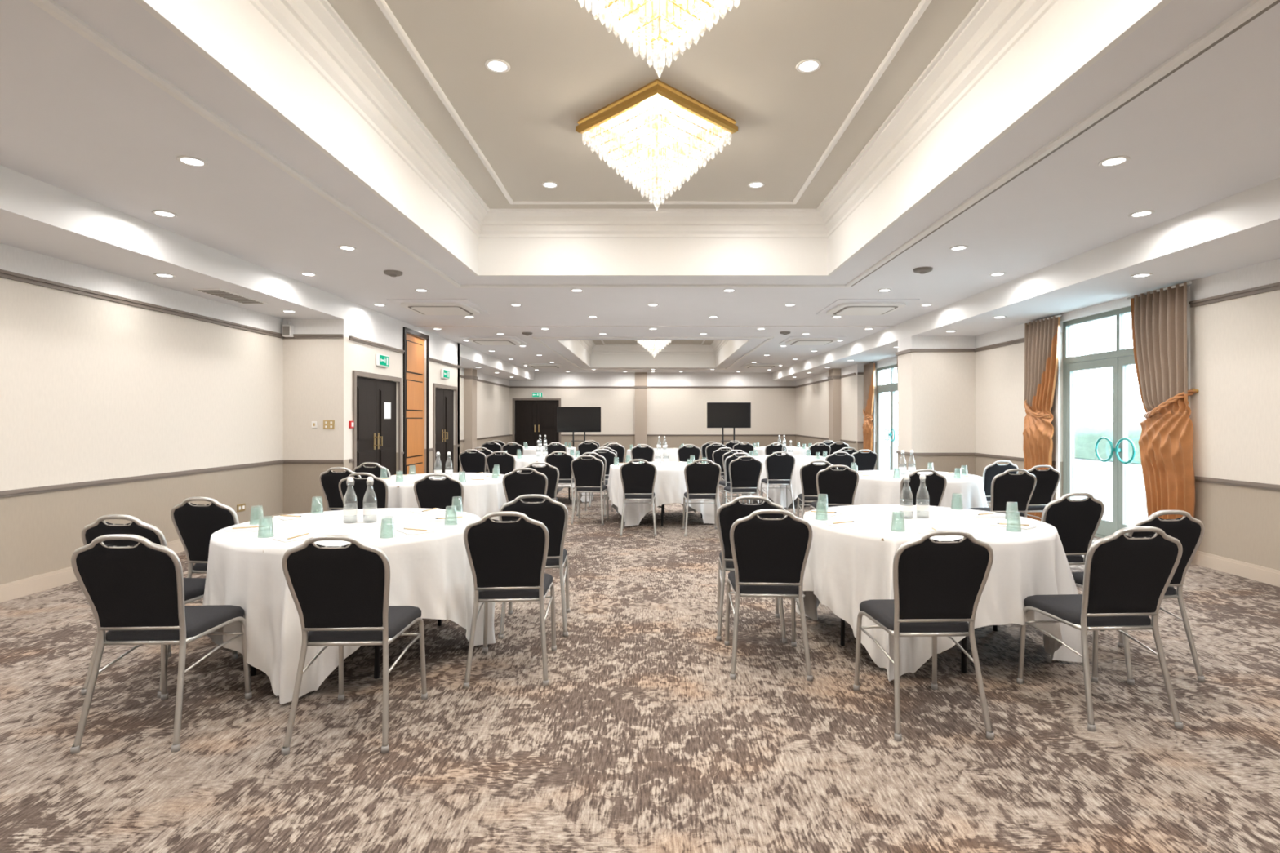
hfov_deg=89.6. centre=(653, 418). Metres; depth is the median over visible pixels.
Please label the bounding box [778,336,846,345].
air conditioning unit
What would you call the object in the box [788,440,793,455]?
water bottle
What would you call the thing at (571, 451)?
round banquet table
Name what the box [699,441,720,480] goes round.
banquet chair
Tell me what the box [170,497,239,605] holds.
banquet chair
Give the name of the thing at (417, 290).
recessed light
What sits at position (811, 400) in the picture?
wall
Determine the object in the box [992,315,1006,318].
recessed light
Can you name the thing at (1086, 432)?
hedge
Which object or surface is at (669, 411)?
wall
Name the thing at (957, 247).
recessed light
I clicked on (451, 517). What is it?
pencil
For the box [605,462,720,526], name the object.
round banquet table
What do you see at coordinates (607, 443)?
banquet chair
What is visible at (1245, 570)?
baseboard
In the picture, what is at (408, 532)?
notepad
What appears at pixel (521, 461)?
round banquet table
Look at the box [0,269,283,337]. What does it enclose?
trim
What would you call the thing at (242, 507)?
wall socket
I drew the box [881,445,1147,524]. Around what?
ground
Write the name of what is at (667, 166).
crystal chandelier
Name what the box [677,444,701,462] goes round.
banquet chair
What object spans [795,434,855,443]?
trim
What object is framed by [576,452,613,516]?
banquet chair
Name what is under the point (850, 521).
pencil
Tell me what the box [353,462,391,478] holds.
banquet chair
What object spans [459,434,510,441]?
trim
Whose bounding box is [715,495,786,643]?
banquet chair
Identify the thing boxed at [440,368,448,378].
exit sign
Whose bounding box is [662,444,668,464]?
water bottle
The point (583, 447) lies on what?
banquet chair
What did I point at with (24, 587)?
baseboard
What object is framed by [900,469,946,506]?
banquet chair
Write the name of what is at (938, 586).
banquet chair
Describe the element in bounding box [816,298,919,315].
air conditioning unit
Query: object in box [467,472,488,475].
notepad
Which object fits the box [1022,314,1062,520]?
window curtain
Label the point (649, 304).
recessed light
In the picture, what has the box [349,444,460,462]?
trim
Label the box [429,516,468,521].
notepad
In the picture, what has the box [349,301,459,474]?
wall
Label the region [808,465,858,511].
banquet chair
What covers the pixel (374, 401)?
door
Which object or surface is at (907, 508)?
water bottle
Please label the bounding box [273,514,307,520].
notepad
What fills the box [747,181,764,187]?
recessed light
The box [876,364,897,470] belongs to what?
window
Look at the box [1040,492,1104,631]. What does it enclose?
banquet chair
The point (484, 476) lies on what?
notepad
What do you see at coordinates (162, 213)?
recessed light
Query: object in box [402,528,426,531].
pencil
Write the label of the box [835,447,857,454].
banquet chair
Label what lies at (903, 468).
water bottle
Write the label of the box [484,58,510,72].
recessed light
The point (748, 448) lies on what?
banquet chair
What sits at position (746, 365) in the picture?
air conditioning unit
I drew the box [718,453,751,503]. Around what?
banquet chair
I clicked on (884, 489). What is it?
round banquet table
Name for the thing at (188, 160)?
recessed light
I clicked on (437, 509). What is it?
notepad
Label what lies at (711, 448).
banquet chair
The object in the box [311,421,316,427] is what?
light switch
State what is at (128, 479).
trim
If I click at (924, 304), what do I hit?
recessed light
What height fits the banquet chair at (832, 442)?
0.936 m
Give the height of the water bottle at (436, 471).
0.288 m
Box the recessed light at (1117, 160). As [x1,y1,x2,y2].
[1097,155,1129,166]
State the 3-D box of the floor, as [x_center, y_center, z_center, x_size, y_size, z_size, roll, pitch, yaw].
[0.100,1.480,9.950,10.700,0.120,26.300,0,0,0]
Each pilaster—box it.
[463,368,477,452]
[634,372,647,447]
[827,368,840,444]
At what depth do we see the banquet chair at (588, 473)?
8.68 m
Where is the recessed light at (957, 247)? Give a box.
[949,245,968,250]
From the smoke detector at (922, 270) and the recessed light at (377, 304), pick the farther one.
the recessed light at (377, 304)
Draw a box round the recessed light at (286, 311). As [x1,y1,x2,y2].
[281,310,296,312]
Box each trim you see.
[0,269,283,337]
[0,459,283,497]
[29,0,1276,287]
[282,333,343,338]
[283,459,343,463]
[349,335,461,368]
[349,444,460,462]
[374,0,931,204]
[459,374,510,387]
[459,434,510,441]
[509,434,795,435]
[510,386,795,387]
[532,337,773,369]
[600,340,705,344]
[795,373,855,387]
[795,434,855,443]
[873,285,1190,499]
[974,281,1279,351]
[974,453,1279,491]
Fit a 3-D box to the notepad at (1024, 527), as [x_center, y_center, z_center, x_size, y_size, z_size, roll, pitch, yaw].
[2.195,0.652,3.932,0.148,0.006,0.210,0,0,-40]
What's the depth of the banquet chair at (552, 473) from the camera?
7.31 m
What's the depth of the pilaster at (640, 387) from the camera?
22.76 m
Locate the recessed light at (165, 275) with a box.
[153,272,175,277]
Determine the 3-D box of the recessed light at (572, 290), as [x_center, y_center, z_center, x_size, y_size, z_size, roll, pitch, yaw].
[-0.970,-1.636,8.220,0.168,0.009,0.168,0,0,0]
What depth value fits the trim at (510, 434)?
22.89 m
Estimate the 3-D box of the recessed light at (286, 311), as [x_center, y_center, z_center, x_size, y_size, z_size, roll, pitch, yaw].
[-4.600,-1.355,8.150,0.168,0.009,0.168,0,0,0]
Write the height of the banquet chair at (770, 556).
0.936 m
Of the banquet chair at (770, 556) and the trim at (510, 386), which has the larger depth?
the trim at (510, 386)
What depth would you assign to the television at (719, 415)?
18.27 m
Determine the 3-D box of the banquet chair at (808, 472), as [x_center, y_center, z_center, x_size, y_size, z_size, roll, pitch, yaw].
[1.991,0.955,7.838,0.449,0.936,0.585,0,0,8]
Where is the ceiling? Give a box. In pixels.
[0,0,1279,380]
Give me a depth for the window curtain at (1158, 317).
6.53 m
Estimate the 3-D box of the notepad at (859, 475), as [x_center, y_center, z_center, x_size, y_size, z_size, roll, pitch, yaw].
[2.444,0.652,7.327,0.210,0.006,0.148,0,0,2]
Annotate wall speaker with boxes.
[281,321,294,337]
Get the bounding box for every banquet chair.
[70,533,252,754]
[80,514,237,697]
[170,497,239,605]
[281,534,427,755]
[319,466,361,511]
[338,472,388,509]
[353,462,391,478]
[413,473,463,511]
[458,449,486,472]
[463,511,556,688]
[469,447,493,473]
[481,441,502,454]
[485,451,515,475]
[488,440,506,454]
[497,493,569,639]
[502,442,523,455]
[502,467,547,502]
[519,462,559,502]
[544,451,577,512]
[545,442,566,454]
[570,455,608,524]
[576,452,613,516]
[577,441,598,455]
[584,440,599,448]
[588,448,616,506]
[591,446,617,500]
[602,441,625,462]
[603,443,625,486]
[619,458,657,536]
[631,444,654,462]
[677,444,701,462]
[682,459,721,536]
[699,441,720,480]
[705,443,727,479]
[712,447,738,497]
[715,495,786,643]
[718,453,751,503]
[720,449,750,504]
[722,455,762,504]
[724,440,743,450]
[724,509,813,681]
[733,441,754,455]
[760,451,795,514]
[764,442,786,455]
[796,460,838,519]
[808,442,831,456]
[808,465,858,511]
[818,440,834,445]
[824,451,854,469]
[829,441,848,454]
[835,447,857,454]
[851,448,877,471]
[853,529,994,741]
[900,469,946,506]
[968,468,1036,517]
[982,460,1017,506]
[1016,526,1182,732]
[1026,465,1060,519]
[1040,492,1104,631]
[1071,510,1204,685]
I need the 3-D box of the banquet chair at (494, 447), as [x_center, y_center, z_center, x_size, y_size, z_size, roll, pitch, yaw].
[-3.464,0.955,14.137,0.450,0.936,0.585,0,0,4]
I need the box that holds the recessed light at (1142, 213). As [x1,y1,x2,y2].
[1128,209,1154,217]
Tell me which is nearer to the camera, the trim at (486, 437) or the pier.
the pier
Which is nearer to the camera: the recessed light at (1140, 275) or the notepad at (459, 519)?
the notepad at (459, 519)
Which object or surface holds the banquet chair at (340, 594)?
on the floor
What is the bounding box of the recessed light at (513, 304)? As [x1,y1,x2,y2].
[510,303,521,306]
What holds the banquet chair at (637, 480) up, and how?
on the floor
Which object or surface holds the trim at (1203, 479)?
attached to the wall at (1235, 343)
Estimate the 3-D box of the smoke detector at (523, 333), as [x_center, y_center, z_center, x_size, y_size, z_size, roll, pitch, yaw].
[-2.400,-1.615,12.300,0.200,0.050,0.200,0,0,0]
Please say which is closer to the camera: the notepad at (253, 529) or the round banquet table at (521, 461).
the notepad at (253, 529)
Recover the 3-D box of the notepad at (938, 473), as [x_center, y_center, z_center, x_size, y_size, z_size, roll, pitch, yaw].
[3.516,0.652,7.690,0.210,0.006,0.148,0,0,0]
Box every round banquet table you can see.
[202,507,495,704]
[379,472,506,520]
[514,454,589,502]
[523,446,576,455]
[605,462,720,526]
[625,448,699,462]
[741,455,826,507]
[752,446,808,455]
[795,504,1082,681]
[853,470,988,509]
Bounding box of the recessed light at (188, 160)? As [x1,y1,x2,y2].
[176,155,208,166]
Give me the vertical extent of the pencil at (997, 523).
0.008 m
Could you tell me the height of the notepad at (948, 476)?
0.006 m
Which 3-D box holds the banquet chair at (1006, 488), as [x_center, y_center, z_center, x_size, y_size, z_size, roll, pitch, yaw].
[3.523,0.955,6.557,0.449,0.936,0.585,0,0,-3]
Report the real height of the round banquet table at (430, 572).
0.765 m
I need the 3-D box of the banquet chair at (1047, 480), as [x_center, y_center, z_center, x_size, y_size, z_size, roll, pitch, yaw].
[4.057,0.955,7.037,0.449,0.936,0.585,0,0,-6]
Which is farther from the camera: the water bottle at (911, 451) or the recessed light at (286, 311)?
the recessed light at (286, 311)
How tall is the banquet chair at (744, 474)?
0.936 m
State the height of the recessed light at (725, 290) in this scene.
0.009 m
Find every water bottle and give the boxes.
[342,476,357,523]
[362,476,377,523]
[434,451,442,476]
[444,451,453,477]
[535,440,540,456]
[654,444,661,465]
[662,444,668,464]
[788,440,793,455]
[898,449,906,475]
[899,474,913,519]
[907,449,915,474]
[915,474,929,518]
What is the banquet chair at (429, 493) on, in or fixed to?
on the floor
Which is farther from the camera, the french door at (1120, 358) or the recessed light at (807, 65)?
the french door at (1120, 358)
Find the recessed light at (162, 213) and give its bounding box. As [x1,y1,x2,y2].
[151,209,177,217]
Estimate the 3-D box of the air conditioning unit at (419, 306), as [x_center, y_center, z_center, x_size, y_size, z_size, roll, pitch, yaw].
[-3.100,-1.607,9.450,1.120,0.065,1.240,0,0,0]
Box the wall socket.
[236,503,245,511]
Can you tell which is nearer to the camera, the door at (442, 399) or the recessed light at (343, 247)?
the recessed light at (343, 247)
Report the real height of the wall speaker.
0.216 m
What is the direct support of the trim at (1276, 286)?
attached to the wall at (1235, 343)
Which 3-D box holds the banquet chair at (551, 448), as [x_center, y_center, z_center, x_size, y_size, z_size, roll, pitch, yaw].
[-2.010,0.955,13.567,0.449,0.936,0.585,0,0,0]
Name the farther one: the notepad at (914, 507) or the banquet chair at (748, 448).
the banquet chair at (748, 448)
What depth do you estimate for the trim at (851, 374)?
19.32 m
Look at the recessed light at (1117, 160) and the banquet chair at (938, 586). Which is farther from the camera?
the recessed light at (1117, 160)
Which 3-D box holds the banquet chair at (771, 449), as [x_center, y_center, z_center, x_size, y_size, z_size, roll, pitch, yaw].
[2.500,0.955,13.367,0.449,0.936,0.585,0,0,0]
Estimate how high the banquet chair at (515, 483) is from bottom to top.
0.936 m
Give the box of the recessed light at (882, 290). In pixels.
[877,288,891,292]
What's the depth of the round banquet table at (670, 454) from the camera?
12.88 m
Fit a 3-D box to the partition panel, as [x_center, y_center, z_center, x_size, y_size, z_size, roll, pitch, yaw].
[-4.277,-0.065,11.475,0.175,2.970,1.190,0,0,0]
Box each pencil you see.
[231,525,266,528]
[280,515,302,516]
[287,533,309,539]
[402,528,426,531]
[435,516,462,519]
[810,511,836,512]
[832,520,853,524]
[996,523,1029,525]
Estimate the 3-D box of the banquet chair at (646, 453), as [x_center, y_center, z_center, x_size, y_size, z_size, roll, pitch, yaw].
[-0.200,0.955,12.567,0.449,0.936,0.585,0,0,0]
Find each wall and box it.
[0,243,283,584]
[283,298,349,512]
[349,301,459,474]
[457,342,459,472]
[459,367,509,467]
[509,372,795,454]
[795,364,855,449]
[855,364,865,452]
[867,257,1279,570]
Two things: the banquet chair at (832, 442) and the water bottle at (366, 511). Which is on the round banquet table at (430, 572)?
the water bottle at (366, 511)
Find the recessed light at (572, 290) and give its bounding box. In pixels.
[570,288,583,292]
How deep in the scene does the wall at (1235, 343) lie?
5.99 m
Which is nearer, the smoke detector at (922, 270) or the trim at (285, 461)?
the smoke detector at (922, 270)
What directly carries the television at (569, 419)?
on the floor
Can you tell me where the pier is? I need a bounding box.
[895,336,975,475]
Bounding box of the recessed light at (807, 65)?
[795,58,822,72]
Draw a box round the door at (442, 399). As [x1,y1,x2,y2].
[432,383,457,473]
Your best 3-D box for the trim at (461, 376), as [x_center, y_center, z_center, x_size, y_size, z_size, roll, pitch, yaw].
[-5.082,-1.123,18.485,0.035,0.055,8.830,0,0,0]
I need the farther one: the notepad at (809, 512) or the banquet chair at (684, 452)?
the banquet chair at (684, 452)
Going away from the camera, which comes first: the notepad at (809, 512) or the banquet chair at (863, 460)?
the notepad at (809, 512)
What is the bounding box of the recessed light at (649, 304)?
[647,303,658,306]
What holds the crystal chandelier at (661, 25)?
hanging from the ceiling
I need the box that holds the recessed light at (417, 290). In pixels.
[414,288,428,292]
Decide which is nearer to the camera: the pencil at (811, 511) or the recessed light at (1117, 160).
the recessed light at (1117, 160)
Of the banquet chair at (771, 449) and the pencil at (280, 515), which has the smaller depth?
the pencil at (280, 515)
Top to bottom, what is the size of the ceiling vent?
0.016 m
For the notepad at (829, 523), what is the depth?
3.96 m
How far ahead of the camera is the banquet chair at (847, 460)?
9.61 m
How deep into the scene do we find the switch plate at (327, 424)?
8.79 m
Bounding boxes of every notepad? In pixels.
[223,525,274,531]
[272,533,320,542]
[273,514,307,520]
[391,474,409,476]
[395,526,434,535]
[409,507,448,514]
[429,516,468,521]
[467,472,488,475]
[482,475,503,477]
[804,510,842,515]
[823,521,863,526]
[858,475,879,476]
[913,506,939,510]
[917,527,946,536]
[937,472,959,474]
[947,475,973,478]
[965,512,1007,516]
[990,521,1036,529]
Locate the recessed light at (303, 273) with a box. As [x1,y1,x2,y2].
[300,272,316,275]
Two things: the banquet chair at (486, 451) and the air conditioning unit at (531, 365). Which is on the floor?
the banquet chair at (486, 451)
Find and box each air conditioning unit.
[386,298,489,315]
[459,336,527,345]
[523,363,566,368]
[739,363,782,368]
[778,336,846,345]
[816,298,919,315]
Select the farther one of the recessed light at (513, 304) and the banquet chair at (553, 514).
the recessed light at (513, 304)
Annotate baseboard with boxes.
[0,513,283,603]
[282,512,307,515]
[988,502,1279,586]
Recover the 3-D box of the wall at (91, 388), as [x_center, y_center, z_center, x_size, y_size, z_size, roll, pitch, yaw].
[-5.125,-0.110,2.900,0.150,3.060,11.800,0,0,0]
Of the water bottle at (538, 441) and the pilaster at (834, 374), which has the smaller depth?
the water bottle at (538, 441)
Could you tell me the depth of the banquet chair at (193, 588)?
3.30 m
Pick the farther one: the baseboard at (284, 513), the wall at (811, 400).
the wall at (811, 400)
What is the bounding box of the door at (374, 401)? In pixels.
[352,370,401,475]
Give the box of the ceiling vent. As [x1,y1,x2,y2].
[193,288,267,303]
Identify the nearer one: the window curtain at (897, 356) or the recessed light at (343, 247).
the recessed light at (343, 247)
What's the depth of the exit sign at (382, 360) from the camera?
9.93 m
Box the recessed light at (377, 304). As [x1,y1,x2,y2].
[373,303,385,306]
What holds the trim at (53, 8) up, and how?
attached to the ceiling
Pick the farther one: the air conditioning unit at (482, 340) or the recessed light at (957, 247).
the air conditioning unit at (482, 340)
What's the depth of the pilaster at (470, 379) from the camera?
17.40 m
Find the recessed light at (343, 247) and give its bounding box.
[337,245,356,250]
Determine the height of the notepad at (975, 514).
0.006 m
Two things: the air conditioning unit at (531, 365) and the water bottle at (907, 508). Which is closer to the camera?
the water bottle at (907, 508)
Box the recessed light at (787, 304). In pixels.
[784,303,795,306]
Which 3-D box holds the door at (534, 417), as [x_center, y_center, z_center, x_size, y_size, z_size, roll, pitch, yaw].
[-4.130,0.345,22.955,1.720,2.150,0.180,0,0,0]
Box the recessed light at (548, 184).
[541,181,558,187]
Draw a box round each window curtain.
[862,362,875,452]
[896,355,897,384]
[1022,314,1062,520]
[1127,281,1198,519]
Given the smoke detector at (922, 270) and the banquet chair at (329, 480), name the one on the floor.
the banquet chair at (329, 480)
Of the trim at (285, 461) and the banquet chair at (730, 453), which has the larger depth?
the banquet chair at (730, 453)
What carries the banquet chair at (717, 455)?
on the floor
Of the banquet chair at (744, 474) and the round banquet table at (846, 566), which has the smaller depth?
the round banquet table at (846, 566)
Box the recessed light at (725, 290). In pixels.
[722,288,735,292]
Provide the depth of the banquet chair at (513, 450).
13.31 m
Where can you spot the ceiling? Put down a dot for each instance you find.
(90, 146)
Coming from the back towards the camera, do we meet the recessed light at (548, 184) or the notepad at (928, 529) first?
the recessed light at (548, 184)
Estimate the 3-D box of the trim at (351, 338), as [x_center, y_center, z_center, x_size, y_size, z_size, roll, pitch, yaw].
[-4.202,-1.123,11.510,0.035,0.055,5.120,0,0,0]
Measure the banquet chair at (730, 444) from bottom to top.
0.936 m
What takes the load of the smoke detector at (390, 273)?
attached to the ceiling
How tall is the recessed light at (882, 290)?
0.009 m
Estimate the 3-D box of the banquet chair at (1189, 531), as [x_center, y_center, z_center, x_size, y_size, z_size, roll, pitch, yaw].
[2.737,0.955,3.717,0.449,0.936,0.585,0,0,-6]
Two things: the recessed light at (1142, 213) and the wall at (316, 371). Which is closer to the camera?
the recessed light at (1142, 213)
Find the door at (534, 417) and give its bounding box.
[512,398,560,446]
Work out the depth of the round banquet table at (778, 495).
10.21 m
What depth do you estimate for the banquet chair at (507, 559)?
3.46 m
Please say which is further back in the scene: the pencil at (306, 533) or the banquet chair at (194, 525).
the banquet chair at (194, 525)
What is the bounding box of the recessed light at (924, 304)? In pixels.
[920,303,932,306]
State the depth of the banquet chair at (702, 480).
7.83 m
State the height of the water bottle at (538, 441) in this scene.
0.288 m
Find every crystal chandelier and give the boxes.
[574,0,740,77]
[575,79,737,210]
[635,340,673,358]
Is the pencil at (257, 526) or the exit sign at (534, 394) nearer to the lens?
the pencil at (257, 526)
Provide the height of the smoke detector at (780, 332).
0.050 m
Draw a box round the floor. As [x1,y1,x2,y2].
[0,458,1279,852]
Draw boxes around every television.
[556,406,600,447]
[706,402,751,444]
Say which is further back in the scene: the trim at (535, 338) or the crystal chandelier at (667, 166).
the trim at (535, 338)
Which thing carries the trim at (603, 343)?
attached to the ceiling
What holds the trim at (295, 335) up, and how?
attached to the wall at (316, 371)
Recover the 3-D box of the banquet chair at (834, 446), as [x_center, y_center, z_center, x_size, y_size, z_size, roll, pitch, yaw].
[3.964,0.955,14.067,0.450,0.936,0.585,0,0,-4]
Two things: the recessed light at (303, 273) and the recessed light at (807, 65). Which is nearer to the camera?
the recessed light at (807, 65)
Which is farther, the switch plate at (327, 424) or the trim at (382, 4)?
the switch plate at (327, 424)
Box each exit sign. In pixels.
[376,353,389,367]
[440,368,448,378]
[532,392,542,397]
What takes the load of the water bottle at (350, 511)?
on the round banquet table at (430, 572)
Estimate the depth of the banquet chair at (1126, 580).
3.00 m
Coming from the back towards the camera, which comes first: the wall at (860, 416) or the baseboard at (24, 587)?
the wall at (860, 416)
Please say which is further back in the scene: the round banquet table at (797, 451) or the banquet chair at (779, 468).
the round banquet table at (797, 451)
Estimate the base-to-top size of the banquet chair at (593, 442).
0.936 m
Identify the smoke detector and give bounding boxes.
[383,270,402,276]
[521,332,532,335]
[779,331,790,334]
[913,266,933,274]
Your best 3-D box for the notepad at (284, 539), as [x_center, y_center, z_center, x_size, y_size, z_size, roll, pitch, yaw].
[-1.946,0.652,3.542,0.148,0.006,0.210,0,0,37]
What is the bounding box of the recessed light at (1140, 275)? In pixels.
[1130,272,1152,277]
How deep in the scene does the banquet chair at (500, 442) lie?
14.68 m
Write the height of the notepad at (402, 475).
0.006 m
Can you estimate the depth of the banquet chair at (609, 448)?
11.19 m
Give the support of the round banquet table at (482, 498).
on the floor
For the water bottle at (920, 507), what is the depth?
4.25 m
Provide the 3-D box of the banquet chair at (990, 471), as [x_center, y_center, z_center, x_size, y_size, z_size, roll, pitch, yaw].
[4.060,0.955,7.838,0.449,0.936,0.585,0,0,-9]
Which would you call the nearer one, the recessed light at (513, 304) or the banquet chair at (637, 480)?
the banquet chair at (637, 480)
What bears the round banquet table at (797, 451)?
on the floor
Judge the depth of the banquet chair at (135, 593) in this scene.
2.80 m
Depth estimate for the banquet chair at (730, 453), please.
10.19 m
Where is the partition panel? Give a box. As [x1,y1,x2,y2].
[403,326,429,475]
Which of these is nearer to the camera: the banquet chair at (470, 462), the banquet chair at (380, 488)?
the banquet chair at (380, 488)
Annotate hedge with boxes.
[1074,418,1142,463]
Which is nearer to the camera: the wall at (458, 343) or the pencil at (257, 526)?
the pencil at (257, 526)
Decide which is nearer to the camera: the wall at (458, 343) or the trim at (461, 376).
the wall at (458, 343)
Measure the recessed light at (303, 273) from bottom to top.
0.009 m
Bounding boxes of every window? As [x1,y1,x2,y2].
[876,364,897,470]
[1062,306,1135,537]
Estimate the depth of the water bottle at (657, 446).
9.16 m
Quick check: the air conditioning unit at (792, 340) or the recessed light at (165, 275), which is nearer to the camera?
the recessed light at (165, 275)
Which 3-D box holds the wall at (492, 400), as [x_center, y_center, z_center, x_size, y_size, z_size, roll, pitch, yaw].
[-5.175,-0.110,18.485,0.150,3.060,8.830,0,0,0]
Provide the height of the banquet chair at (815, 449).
0.936 m
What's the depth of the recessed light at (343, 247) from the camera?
6.16 m
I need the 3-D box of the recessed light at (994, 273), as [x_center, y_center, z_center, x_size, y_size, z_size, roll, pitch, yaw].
[3.900,-1.636,7.300,0.168,0.009,0.168,0,0,0]
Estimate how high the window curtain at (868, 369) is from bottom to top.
2.722 m
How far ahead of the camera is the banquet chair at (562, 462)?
9.74 m
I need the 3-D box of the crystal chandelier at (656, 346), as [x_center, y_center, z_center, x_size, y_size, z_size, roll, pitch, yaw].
[0.030,-1.985,17.300,0.898,0.710,0.898,0,0,45]
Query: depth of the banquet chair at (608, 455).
10.42 m
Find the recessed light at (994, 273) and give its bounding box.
[989,272,1005,275]
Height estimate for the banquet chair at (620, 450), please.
0.936 m
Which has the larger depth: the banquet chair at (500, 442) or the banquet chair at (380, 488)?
the banquet chair at (500, 442)
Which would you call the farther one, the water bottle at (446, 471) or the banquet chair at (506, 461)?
the banquet chair at (506, 461)
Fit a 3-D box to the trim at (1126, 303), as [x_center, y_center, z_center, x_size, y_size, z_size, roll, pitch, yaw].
[5.290,0.055,10.910,0.020,2.730,9.100,0,0,0]
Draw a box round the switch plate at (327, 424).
[323,420,334,429]
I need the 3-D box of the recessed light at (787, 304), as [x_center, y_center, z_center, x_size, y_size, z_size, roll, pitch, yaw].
[1.970,-1.636,9.270,0.168,0.009,0.168,0,0,0]
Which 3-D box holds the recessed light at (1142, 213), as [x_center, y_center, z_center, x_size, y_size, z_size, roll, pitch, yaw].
[3.900,-1.636,5.150,0.168,0.009,0.168,0,0,0]

